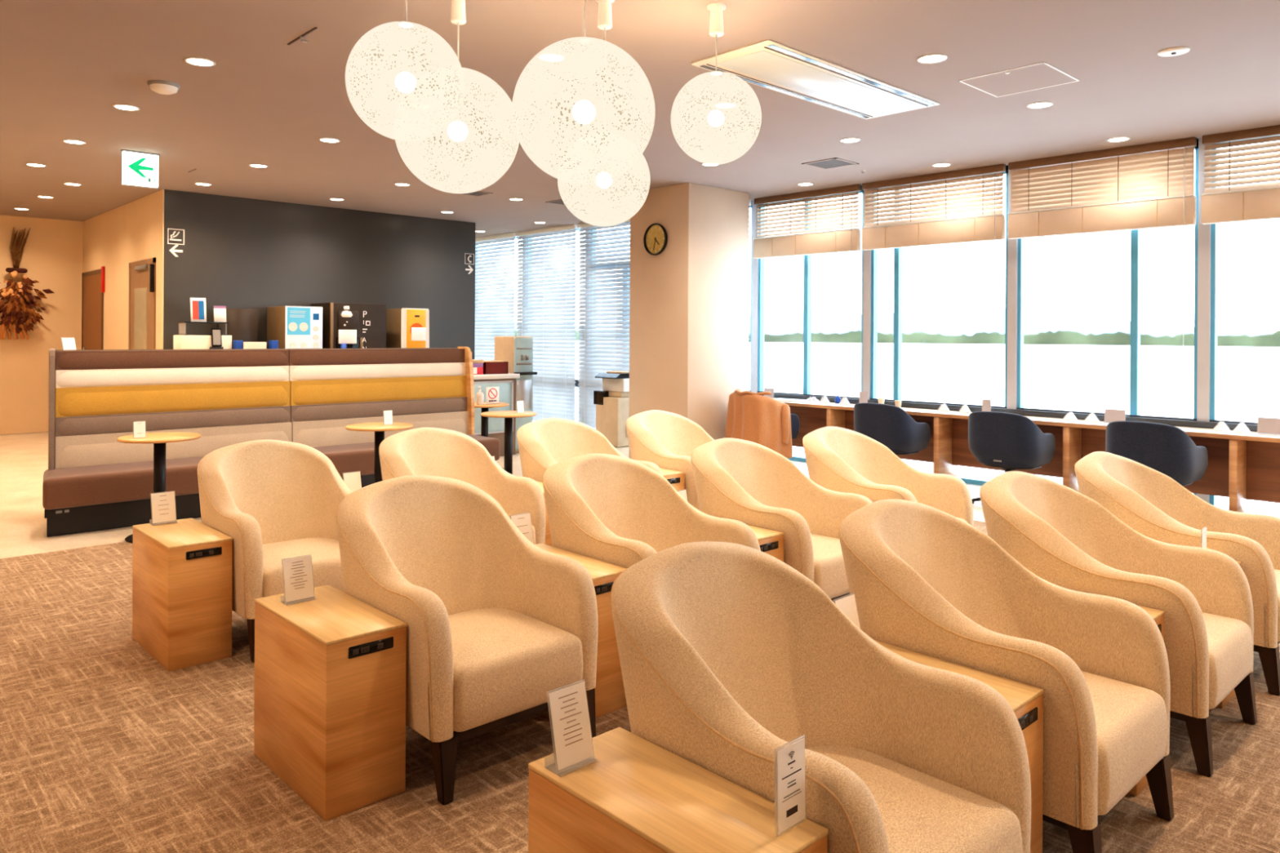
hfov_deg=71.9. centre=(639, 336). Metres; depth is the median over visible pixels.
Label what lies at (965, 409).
tent card
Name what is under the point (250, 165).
recessed light
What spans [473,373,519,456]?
base cabinet
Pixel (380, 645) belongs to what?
socket
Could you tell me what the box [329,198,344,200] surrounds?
recessed light
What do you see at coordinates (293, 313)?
print
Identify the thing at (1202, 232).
window
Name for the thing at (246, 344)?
box
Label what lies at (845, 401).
tent card
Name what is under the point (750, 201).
blind
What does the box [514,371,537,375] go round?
drip tray
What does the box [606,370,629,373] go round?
document tray
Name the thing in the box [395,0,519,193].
pendant lamp
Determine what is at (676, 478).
side table
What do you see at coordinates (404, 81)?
pendant lamp
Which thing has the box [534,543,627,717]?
side table
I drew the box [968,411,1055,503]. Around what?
swivel chair
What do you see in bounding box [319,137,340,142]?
recessed light
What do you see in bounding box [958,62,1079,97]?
ceiling hatch
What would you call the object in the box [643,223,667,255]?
wall clock
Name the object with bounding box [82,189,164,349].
wall
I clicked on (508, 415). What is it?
round table
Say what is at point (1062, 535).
armchair
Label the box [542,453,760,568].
armchair
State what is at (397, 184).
recessed light
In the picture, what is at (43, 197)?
recessed light
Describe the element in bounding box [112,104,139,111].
recessed light
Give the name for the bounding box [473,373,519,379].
countertop
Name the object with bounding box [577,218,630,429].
blind
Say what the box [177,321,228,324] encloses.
shelf
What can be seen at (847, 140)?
recessed light
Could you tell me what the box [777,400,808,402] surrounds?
tray
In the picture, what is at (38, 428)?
baseboard
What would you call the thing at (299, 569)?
print
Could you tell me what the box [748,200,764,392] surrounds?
window
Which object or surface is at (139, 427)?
card stand
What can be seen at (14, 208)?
recessed light
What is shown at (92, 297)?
door
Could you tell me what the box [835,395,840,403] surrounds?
bottle
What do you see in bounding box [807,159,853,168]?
grille
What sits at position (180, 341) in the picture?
station
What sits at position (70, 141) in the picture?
recessed light
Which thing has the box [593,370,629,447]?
photocopier
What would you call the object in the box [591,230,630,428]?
window
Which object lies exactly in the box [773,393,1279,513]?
countertop
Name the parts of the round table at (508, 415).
stem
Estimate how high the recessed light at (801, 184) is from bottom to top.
0.006 m
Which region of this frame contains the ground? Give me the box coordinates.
[482,340,1279,517]
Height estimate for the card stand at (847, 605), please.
0.168 m
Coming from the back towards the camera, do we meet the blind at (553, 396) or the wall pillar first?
the blind at (553, 396)
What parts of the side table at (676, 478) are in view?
power panel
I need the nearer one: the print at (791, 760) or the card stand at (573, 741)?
the print at (791, 760)
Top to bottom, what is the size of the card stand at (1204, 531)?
0.157 m
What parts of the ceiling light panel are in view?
panel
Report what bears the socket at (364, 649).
attached to the side table at (330, 699)
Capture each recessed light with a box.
[13,208,29,209]
[25,163,46,167]
[36,195,53,198]
[62,139,86,144]
[63,182,81,186]
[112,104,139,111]
[183,57,215,66]
[194,182,212,186]
[248,164,267,168]
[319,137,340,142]
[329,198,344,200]
[394,182,410,186]
[508,198,523,200]
[701,163,718,166]
[797,182,813,186]
[840,137,861,142]
[916,53,947,63]
[932,163,951,167]
[1026,102,1053,108]
[1106,137,1130,142]
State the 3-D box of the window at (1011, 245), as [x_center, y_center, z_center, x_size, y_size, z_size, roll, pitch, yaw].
[3.193,-0.092,9.353,0.140,3.220,1.655,0,0,-43]
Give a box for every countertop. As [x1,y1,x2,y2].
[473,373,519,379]
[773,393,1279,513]
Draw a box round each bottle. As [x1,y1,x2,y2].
[475,386,484,404]
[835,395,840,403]
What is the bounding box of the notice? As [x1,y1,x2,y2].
[101,266,105,292]
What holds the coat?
on the swivel chair at (795, 424)
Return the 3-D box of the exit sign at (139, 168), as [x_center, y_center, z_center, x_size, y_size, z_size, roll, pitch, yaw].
[-4.754,-1.587,8.403,0.320,0.320,0.060,0,0,-43]
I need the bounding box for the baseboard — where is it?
[0,426,48,435]
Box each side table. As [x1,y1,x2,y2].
[132,517,232,671]
[253,584,406,821]
[528,727,828,852]
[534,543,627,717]
[535,480,552,546]
[659,467,684,491]
[747,524,783,561]
[874,640,1044,852]
[1127,605,1164,795]
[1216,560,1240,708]
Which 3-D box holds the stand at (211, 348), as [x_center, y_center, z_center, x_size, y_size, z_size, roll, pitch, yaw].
[-4.977,0.319,10.374,0.140,0.385,0.055,0,0,-43]
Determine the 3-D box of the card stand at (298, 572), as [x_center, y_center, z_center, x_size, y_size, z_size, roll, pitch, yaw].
[-1.208,0.860,3.125,0.106,0.153,0.057,0,0,-43]
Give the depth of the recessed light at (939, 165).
8.78 m
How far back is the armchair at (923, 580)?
2.75 m
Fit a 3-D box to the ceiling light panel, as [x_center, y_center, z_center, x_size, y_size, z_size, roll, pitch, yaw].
[1.260,-1.704,6.017,2.000,0.017,0.620,0,0,-43]
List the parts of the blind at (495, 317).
head rail, ladder cord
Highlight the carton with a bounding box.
[232,340,243,349]
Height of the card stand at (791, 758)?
0.164 m
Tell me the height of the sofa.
1.372 m
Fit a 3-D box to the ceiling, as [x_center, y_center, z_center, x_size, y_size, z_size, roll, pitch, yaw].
[-2.414,-1.834,6.708,12.050,0.200,19.500,0,0,-43]
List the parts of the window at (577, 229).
frame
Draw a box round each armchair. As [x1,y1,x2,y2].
[197,440,352,663]
[336,475,598,804]
[378,427,546,544]
[516,417,663,482]
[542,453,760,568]
[610,541,1031,852]
[626,409,714,510]
[690,437,872,603]
[802,426,973,526]
[838,498,1173,852]
[979,471,1257,777]
[1075,451,1279,695]
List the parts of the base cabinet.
glass door, door frame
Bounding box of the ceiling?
[0,0,1279,237]
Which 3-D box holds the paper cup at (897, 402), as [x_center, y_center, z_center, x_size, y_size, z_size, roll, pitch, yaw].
[2.722,0.725,9.309,0.076,0.090,0.076,0,0,-43]
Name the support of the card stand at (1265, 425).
on the countertop at (1242, 467)
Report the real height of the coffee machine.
0.945 m
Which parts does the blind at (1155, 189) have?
ladder cord, rail, head rail, ladder cord, ladder cord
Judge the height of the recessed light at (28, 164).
0.006 m
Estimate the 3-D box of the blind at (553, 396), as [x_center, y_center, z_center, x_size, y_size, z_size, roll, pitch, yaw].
[-1.526,-0.159,14.184,0.066,3.140,1.570,0,0,-43]
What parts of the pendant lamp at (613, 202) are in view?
lamp shade, cord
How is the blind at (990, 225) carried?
attached to the window at (1011, 245)
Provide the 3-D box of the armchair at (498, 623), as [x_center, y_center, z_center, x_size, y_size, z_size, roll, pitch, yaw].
[-0.686,1.032,3.335,0.706,0.916,0.874,0,0,-43]
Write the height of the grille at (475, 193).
0.006 m
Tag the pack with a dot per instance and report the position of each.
(272, 344)
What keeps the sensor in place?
attached to the ceiling
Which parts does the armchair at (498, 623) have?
leg, frame, seat, leg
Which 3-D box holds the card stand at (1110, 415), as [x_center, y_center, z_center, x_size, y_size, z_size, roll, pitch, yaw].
[4.245,0.715,7.887,0.057,0.126,0.176,0,0,-43]
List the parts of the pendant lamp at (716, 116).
lamp shade, cord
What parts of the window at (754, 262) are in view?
frame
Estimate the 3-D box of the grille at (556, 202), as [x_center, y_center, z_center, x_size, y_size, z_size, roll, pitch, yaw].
[-0.992,-1.723,11.365,0.270,0.006,0.270,0,0,-43]
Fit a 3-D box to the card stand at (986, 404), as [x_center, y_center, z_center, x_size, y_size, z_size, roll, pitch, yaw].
[3.435,0.701,8.749,0.086,0.146,0.057,0,0,35]
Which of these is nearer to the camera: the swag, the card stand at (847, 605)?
the card stand at (847, 605)
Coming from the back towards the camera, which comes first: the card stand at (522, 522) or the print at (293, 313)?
the print at (293, 313)
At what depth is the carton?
10.52 m
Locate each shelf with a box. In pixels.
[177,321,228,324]
[177,333,227,335]
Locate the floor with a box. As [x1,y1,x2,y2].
[0,431,985,559]
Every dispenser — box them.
[217,308,257,349]
[266,306,322,348]
[386,307,429,348]
[494,336,537,452]
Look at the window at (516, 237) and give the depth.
14.74 m
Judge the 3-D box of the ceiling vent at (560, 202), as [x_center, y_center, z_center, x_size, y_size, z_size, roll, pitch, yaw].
[-0.992,-1.722,11.365,0.320,0.008,0.320,0,0,-43]
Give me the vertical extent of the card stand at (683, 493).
0.153 m
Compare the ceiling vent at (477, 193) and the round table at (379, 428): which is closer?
the round table at (379, 428)
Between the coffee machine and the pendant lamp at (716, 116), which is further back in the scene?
the coffee machine
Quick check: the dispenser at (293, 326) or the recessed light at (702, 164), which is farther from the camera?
the dispenser at (293, 326)
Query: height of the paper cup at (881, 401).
0.090 m
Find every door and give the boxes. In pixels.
[81,269,103,350]
[128,257,155,349]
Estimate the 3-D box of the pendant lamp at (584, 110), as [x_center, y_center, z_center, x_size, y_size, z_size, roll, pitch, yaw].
[-0.242,-1.192,3.840,0.619,1.058,0.619,0,0,33]
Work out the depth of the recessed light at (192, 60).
5.58 m
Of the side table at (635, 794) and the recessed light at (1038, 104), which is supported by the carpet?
the side table at (635, 794)
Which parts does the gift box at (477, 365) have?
lid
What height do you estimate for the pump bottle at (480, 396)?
0.200 m
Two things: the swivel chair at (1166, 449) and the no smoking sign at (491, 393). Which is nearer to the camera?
the swivel chair at (1166, 449)
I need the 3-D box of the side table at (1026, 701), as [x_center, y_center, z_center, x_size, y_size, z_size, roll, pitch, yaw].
[0.784,1.224,2.500,0.271,0.550,0.608,0,0,-43]
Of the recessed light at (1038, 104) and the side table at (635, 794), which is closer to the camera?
the side table at (635, 794)
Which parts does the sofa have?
panel, seat, seat, panel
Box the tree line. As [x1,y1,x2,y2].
[478,330,1279,346]
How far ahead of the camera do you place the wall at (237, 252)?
11.75 m
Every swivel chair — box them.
[790,413,799,439]
[853,402,930,454]
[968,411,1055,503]
[1105,421,1208,486]
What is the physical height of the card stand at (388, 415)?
0.124 m
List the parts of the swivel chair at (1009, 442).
stem, seat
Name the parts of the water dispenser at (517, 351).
door, panel, panel trim, panel trim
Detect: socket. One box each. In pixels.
[352,648,359,655]
[360,645,368,653]
[377,642,383,648]
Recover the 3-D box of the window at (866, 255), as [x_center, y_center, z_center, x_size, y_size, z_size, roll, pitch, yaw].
[2.074,-0.098,10.545,0.140,3.220,1.625,0,0,-43]
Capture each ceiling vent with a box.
[457,191,493,196]
[545,199,564,204]
[801,157,858,169]
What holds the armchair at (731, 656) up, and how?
on the carpet
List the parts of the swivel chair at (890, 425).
seat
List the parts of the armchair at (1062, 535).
frame, leg, seat, leg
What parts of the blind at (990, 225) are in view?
ladder cord, ladder cord, rail, head rail, ladder cord, ladder cord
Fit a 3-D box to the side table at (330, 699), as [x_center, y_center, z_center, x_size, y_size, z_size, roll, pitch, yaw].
[-1.067,1.213,3.015,0.271,0.550,0.608,0,0,-43]
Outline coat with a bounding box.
[724,388,792,457]
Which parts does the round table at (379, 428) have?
stem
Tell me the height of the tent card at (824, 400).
0.075 m
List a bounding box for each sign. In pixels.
[120,149,159,187]
[167,228,184,257]
[464,253,474,274]
[483,386,498,404]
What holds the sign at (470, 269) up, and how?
attached to the wall at (237, 252)
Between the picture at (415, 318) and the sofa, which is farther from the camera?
the picture at (415, 318)
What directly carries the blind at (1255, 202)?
attached to the window at (1214, 227)
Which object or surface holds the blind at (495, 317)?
attached to the window at (516, 237)
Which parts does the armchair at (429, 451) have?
seat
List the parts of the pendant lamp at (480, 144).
lamp shade, cord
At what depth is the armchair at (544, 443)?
6.09 m
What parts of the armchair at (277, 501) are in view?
leg, seat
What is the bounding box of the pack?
[268,340,278,348]
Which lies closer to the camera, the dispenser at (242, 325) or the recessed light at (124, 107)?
the recessed light at (124, 107)
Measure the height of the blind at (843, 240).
0.920 m
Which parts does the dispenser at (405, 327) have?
casing, panel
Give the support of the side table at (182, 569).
on the carpet
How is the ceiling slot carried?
attached to the ceiling
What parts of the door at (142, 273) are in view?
glass panel, closer rail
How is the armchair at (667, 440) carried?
on the carpet
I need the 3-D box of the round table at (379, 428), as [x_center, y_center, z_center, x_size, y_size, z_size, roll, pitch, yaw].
[-2.167,1.112,7.340,0.540,0.738,0.540,0,0,-43]
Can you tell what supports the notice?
attached to the door at (92, 297)
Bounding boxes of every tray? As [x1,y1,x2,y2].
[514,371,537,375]
[593,390,608,404]
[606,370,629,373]
[773,398,808,402]
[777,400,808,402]
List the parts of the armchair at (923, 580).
frame, leg, seat, leg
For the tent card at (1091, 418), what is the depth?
8.02 m
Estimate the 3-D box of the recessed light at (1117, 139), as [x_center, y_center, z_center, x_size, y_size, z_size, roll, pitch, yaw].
[4.125,-1.693,7.614,0.180,0.006,0.180,0,0,-43]
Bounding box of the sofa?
[42,346,499,537]
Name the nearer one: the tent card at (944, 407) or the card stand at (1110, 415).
the card stand at (1110, 415)
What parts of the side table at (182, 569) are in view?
power panel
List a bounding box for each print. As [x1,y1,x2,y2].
[290,311,306,317]
[290,560,307,589]
[558,691,582,746]
[782,751,801,817]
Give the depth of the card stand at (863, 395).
9.76 m
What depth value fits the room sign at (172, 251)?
10.64 m
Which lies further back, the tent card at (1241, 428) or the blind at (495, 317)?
the blind at (495, 317)
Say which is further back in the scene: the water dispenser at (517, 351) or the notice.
the notice
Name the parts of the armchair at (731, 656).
seat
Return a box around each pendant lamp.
[345,0,464,141]
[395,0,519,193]
[511,0,655,184]
[557,0,650,226]
[671,2,761,164]
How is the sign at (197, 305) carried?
on the station
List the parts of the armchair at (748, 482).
seat, frame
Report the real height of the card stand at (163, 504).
0.153 m
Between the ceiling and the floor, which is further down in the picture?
the floor
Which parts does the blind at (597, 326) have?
ladder cord, head rail, ladder cord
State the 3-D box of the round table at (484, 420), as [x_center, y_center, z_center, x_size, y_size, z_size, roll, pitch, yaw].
[-1.734,1.126,9.860,0.540,0.738,0.540,0,0,-43]
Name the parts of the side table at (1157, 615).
power panel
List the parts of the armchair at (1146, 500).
frame, leg, seat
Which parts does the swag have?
stem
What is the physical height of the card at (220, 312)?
0.194 m
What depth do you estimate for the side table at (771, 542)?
4.22 m
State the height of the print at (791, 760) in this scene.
0.120 m
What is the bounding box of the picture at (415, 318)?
[406,309,426,347]
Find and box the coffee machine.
[311,302,386,348]
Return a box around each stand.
[61,337,76,350]
[133,421,145,437]
[151,491,176,523]
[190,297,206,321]
[209,346,223,349]
[283,555,314,601]
[343,471,361,491]
[383,410,392,424]
[511,512,533,543]
[516,400,524,413]
[548,681,594,770]
[677,489,687,501]
[763,387,773,398]
[777,737,805,834]
[835,594,860,628]
[859,391,867,403]
[982,400,991,411]
[1104,408,1125,422]
[1202,527,1206,548]
[1257,417,1279,434]
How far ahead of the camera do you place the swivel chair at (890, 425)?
8.72 m
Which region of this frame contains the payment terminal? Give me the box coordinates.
[210,328,222,346]
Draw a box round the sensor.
[1157,46,1190,57]
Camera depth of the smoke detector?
6.04 m
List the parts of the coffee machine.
rail, rail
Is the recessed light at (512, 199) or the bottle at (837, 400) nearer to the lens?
the bottle at (837, 400)
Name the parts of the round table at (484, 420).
stem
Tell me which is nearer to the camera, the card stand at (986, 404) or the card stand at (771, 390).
the card stand at (986, 404)
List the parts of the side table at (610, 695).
power panel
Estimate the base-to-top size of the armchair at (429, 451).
0.916 m
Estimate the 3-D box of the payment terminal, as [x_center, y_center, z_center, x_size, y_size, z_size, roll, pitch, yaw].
[-4.978,0.017,10.377,0.110,0.219,0.051,0,0,-43]
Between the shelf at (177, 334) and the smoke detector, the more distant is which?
the shelf at (177, 334)
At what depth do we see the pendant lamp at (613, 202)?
4.36 m
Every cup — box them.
[336,337,359,348]
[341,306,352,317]
[877,398,884,404]
[894,400,902,408]
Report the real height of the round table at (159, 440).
0.738 m
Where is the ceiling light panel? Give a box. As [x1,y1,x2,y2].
[691,40,939,119]
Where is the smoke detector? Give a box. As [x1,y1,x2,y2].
[147,80,180,94]
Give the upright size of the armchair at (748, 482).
0.916 m
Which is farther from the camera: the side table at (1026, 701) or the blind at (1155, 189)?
the blind at (1155, 189)
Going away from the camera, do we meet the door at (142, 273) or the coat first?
the coat
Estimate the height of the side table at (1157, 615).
0.550 m
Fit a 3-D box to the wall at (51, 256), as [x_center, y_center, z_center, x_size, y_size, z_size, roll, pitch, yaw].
[-10.913,-0.173,11.666,6.060,3.220,0.250,0,0,-43]
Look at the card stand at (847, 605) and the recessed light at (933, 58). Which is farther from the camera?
the recessed light at (933, 58)
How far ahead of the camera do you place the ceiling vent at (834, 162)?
8.73 m
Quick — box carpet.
[0,520,1279,852]
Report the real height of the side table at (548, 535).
0.550 m
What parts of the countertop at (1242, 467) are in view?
panel leg, panel leg, panel leg, panel leg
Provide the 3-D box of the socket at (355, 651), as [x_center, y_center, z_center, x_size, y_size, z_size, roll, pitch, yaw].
[-0.889,0.989,2.765,0.019,0.017,0.001,0,0,-43]
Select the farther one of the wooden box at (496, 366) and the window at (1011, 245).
the wooden box at (496, 366)
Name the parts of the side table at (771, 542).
power panel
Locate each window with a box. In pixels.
[475,236,533,354]
[526,228,596,428]
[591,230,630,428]
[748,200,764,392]
[757,185,871,462]
[870,165,1017,485]
[1016,137,1211,502]
[1208,135,1278,517]
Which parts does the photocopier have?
scanner lid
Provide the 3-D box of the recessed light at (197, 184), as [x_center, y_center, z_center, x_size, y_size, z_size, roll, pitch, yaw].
[-5.028,-1.746,10.165,0.180,0.006,0.180,0,0,-43]
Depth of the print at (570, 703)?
1.95 m
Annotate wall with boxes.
[0,214,83,428]
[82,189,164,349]
[163,189,475,359]
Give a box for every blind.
[474,232,515,360]
[515,223,577,420]
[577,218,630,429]
[747,200,751,391]
[753,184,861,258]
[861,164,1005,250]
[1007,137,1196,239]
[1201,124,1279,224]
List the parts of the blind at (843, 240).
ladder cord, rail, head rail, ladder cord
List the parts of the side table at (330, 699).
power panel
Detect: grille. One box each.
[462,191,488,195]
[551,200,564,204]
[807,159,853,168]
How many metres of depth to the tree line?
853.61 m
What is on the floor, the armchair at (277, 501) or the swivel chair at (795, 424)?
the swivel chair at (795, 424)
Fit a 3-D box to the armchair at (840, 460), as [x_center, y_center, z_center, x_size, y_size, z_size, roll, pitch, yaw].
[1.494,1.045,5.430,0.706,0.916,0.874,0,0,-43]
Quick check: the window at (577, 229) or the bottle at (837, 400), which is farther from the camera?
the window at (577, 229)
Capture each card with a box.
[213,306,226,322]
[820,395,830,403]
[840,397,850,404]
[937,404,950,411]
[960,404,971,413]
[1063,412,1077,420]
[1084,413,1099,422]
[1213,421,1231,431]
[1231,422,1251,433]
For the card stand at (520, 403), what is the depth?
8.65 m
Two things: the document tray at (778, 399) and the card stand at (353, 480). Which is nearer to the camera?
the card stand at (353, 480)
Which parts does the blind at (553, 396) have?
ladder cord, ladder cord, head rail, ladder cord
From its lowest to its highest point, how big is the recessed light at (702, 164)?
0.006 m
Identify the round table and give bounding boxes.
[117,432,200,542]
[345,422,413,483]
[474,402,509,469]
[480,410,536,474]
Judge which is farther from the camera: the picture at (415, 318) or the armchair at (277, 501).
the picture at (415, 318)
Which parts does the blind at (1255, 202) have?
ladder cord, rail, head rail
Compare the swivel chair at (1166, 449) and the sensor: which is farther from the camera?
the swivel chair at (1166, 449)
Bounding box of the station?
[173,321,231,349]
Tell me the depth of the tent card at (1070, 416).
8.15 m
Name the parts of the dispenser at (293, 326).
casing, panel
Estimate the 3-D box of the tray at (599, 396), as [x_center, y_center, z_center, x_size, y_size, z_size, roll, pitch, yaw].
[-0.537,0.852,12.203,0.108,0.190,0.200,0,0,-43]
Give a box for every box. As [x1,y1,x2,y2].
[243,342,266,349]
[472,359,484,374]
[483,360,508,374]
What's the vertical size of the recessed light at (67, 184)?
0.006 m
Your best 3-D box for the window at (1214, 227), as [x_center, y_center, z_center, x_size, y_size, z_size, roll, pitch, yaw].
[5.452,-0.079,6.947,0.140,3.220,1.655,0,0,-43]
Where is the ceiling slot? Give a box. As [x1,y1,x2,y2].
[287,26,317,44]
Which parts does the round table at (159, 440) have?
stem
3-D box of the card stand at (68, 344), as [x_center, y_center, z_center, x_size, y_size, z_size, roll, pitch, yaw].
[-4.822,0.086,7.464,0.068,0.148,0.106,0,0,32]
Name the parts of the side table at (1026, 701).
power panel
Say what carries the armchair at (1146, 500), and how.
on the carpet
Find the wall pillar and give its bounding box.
[628,182,749,458]
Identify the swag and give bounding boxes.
[0,226,53,339]
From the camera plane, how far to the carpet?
3.05 m
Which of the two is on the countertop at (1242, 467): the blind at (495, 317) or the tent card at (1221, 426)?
the tent card at (1221, 426)
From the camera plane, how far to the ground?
136.45 m

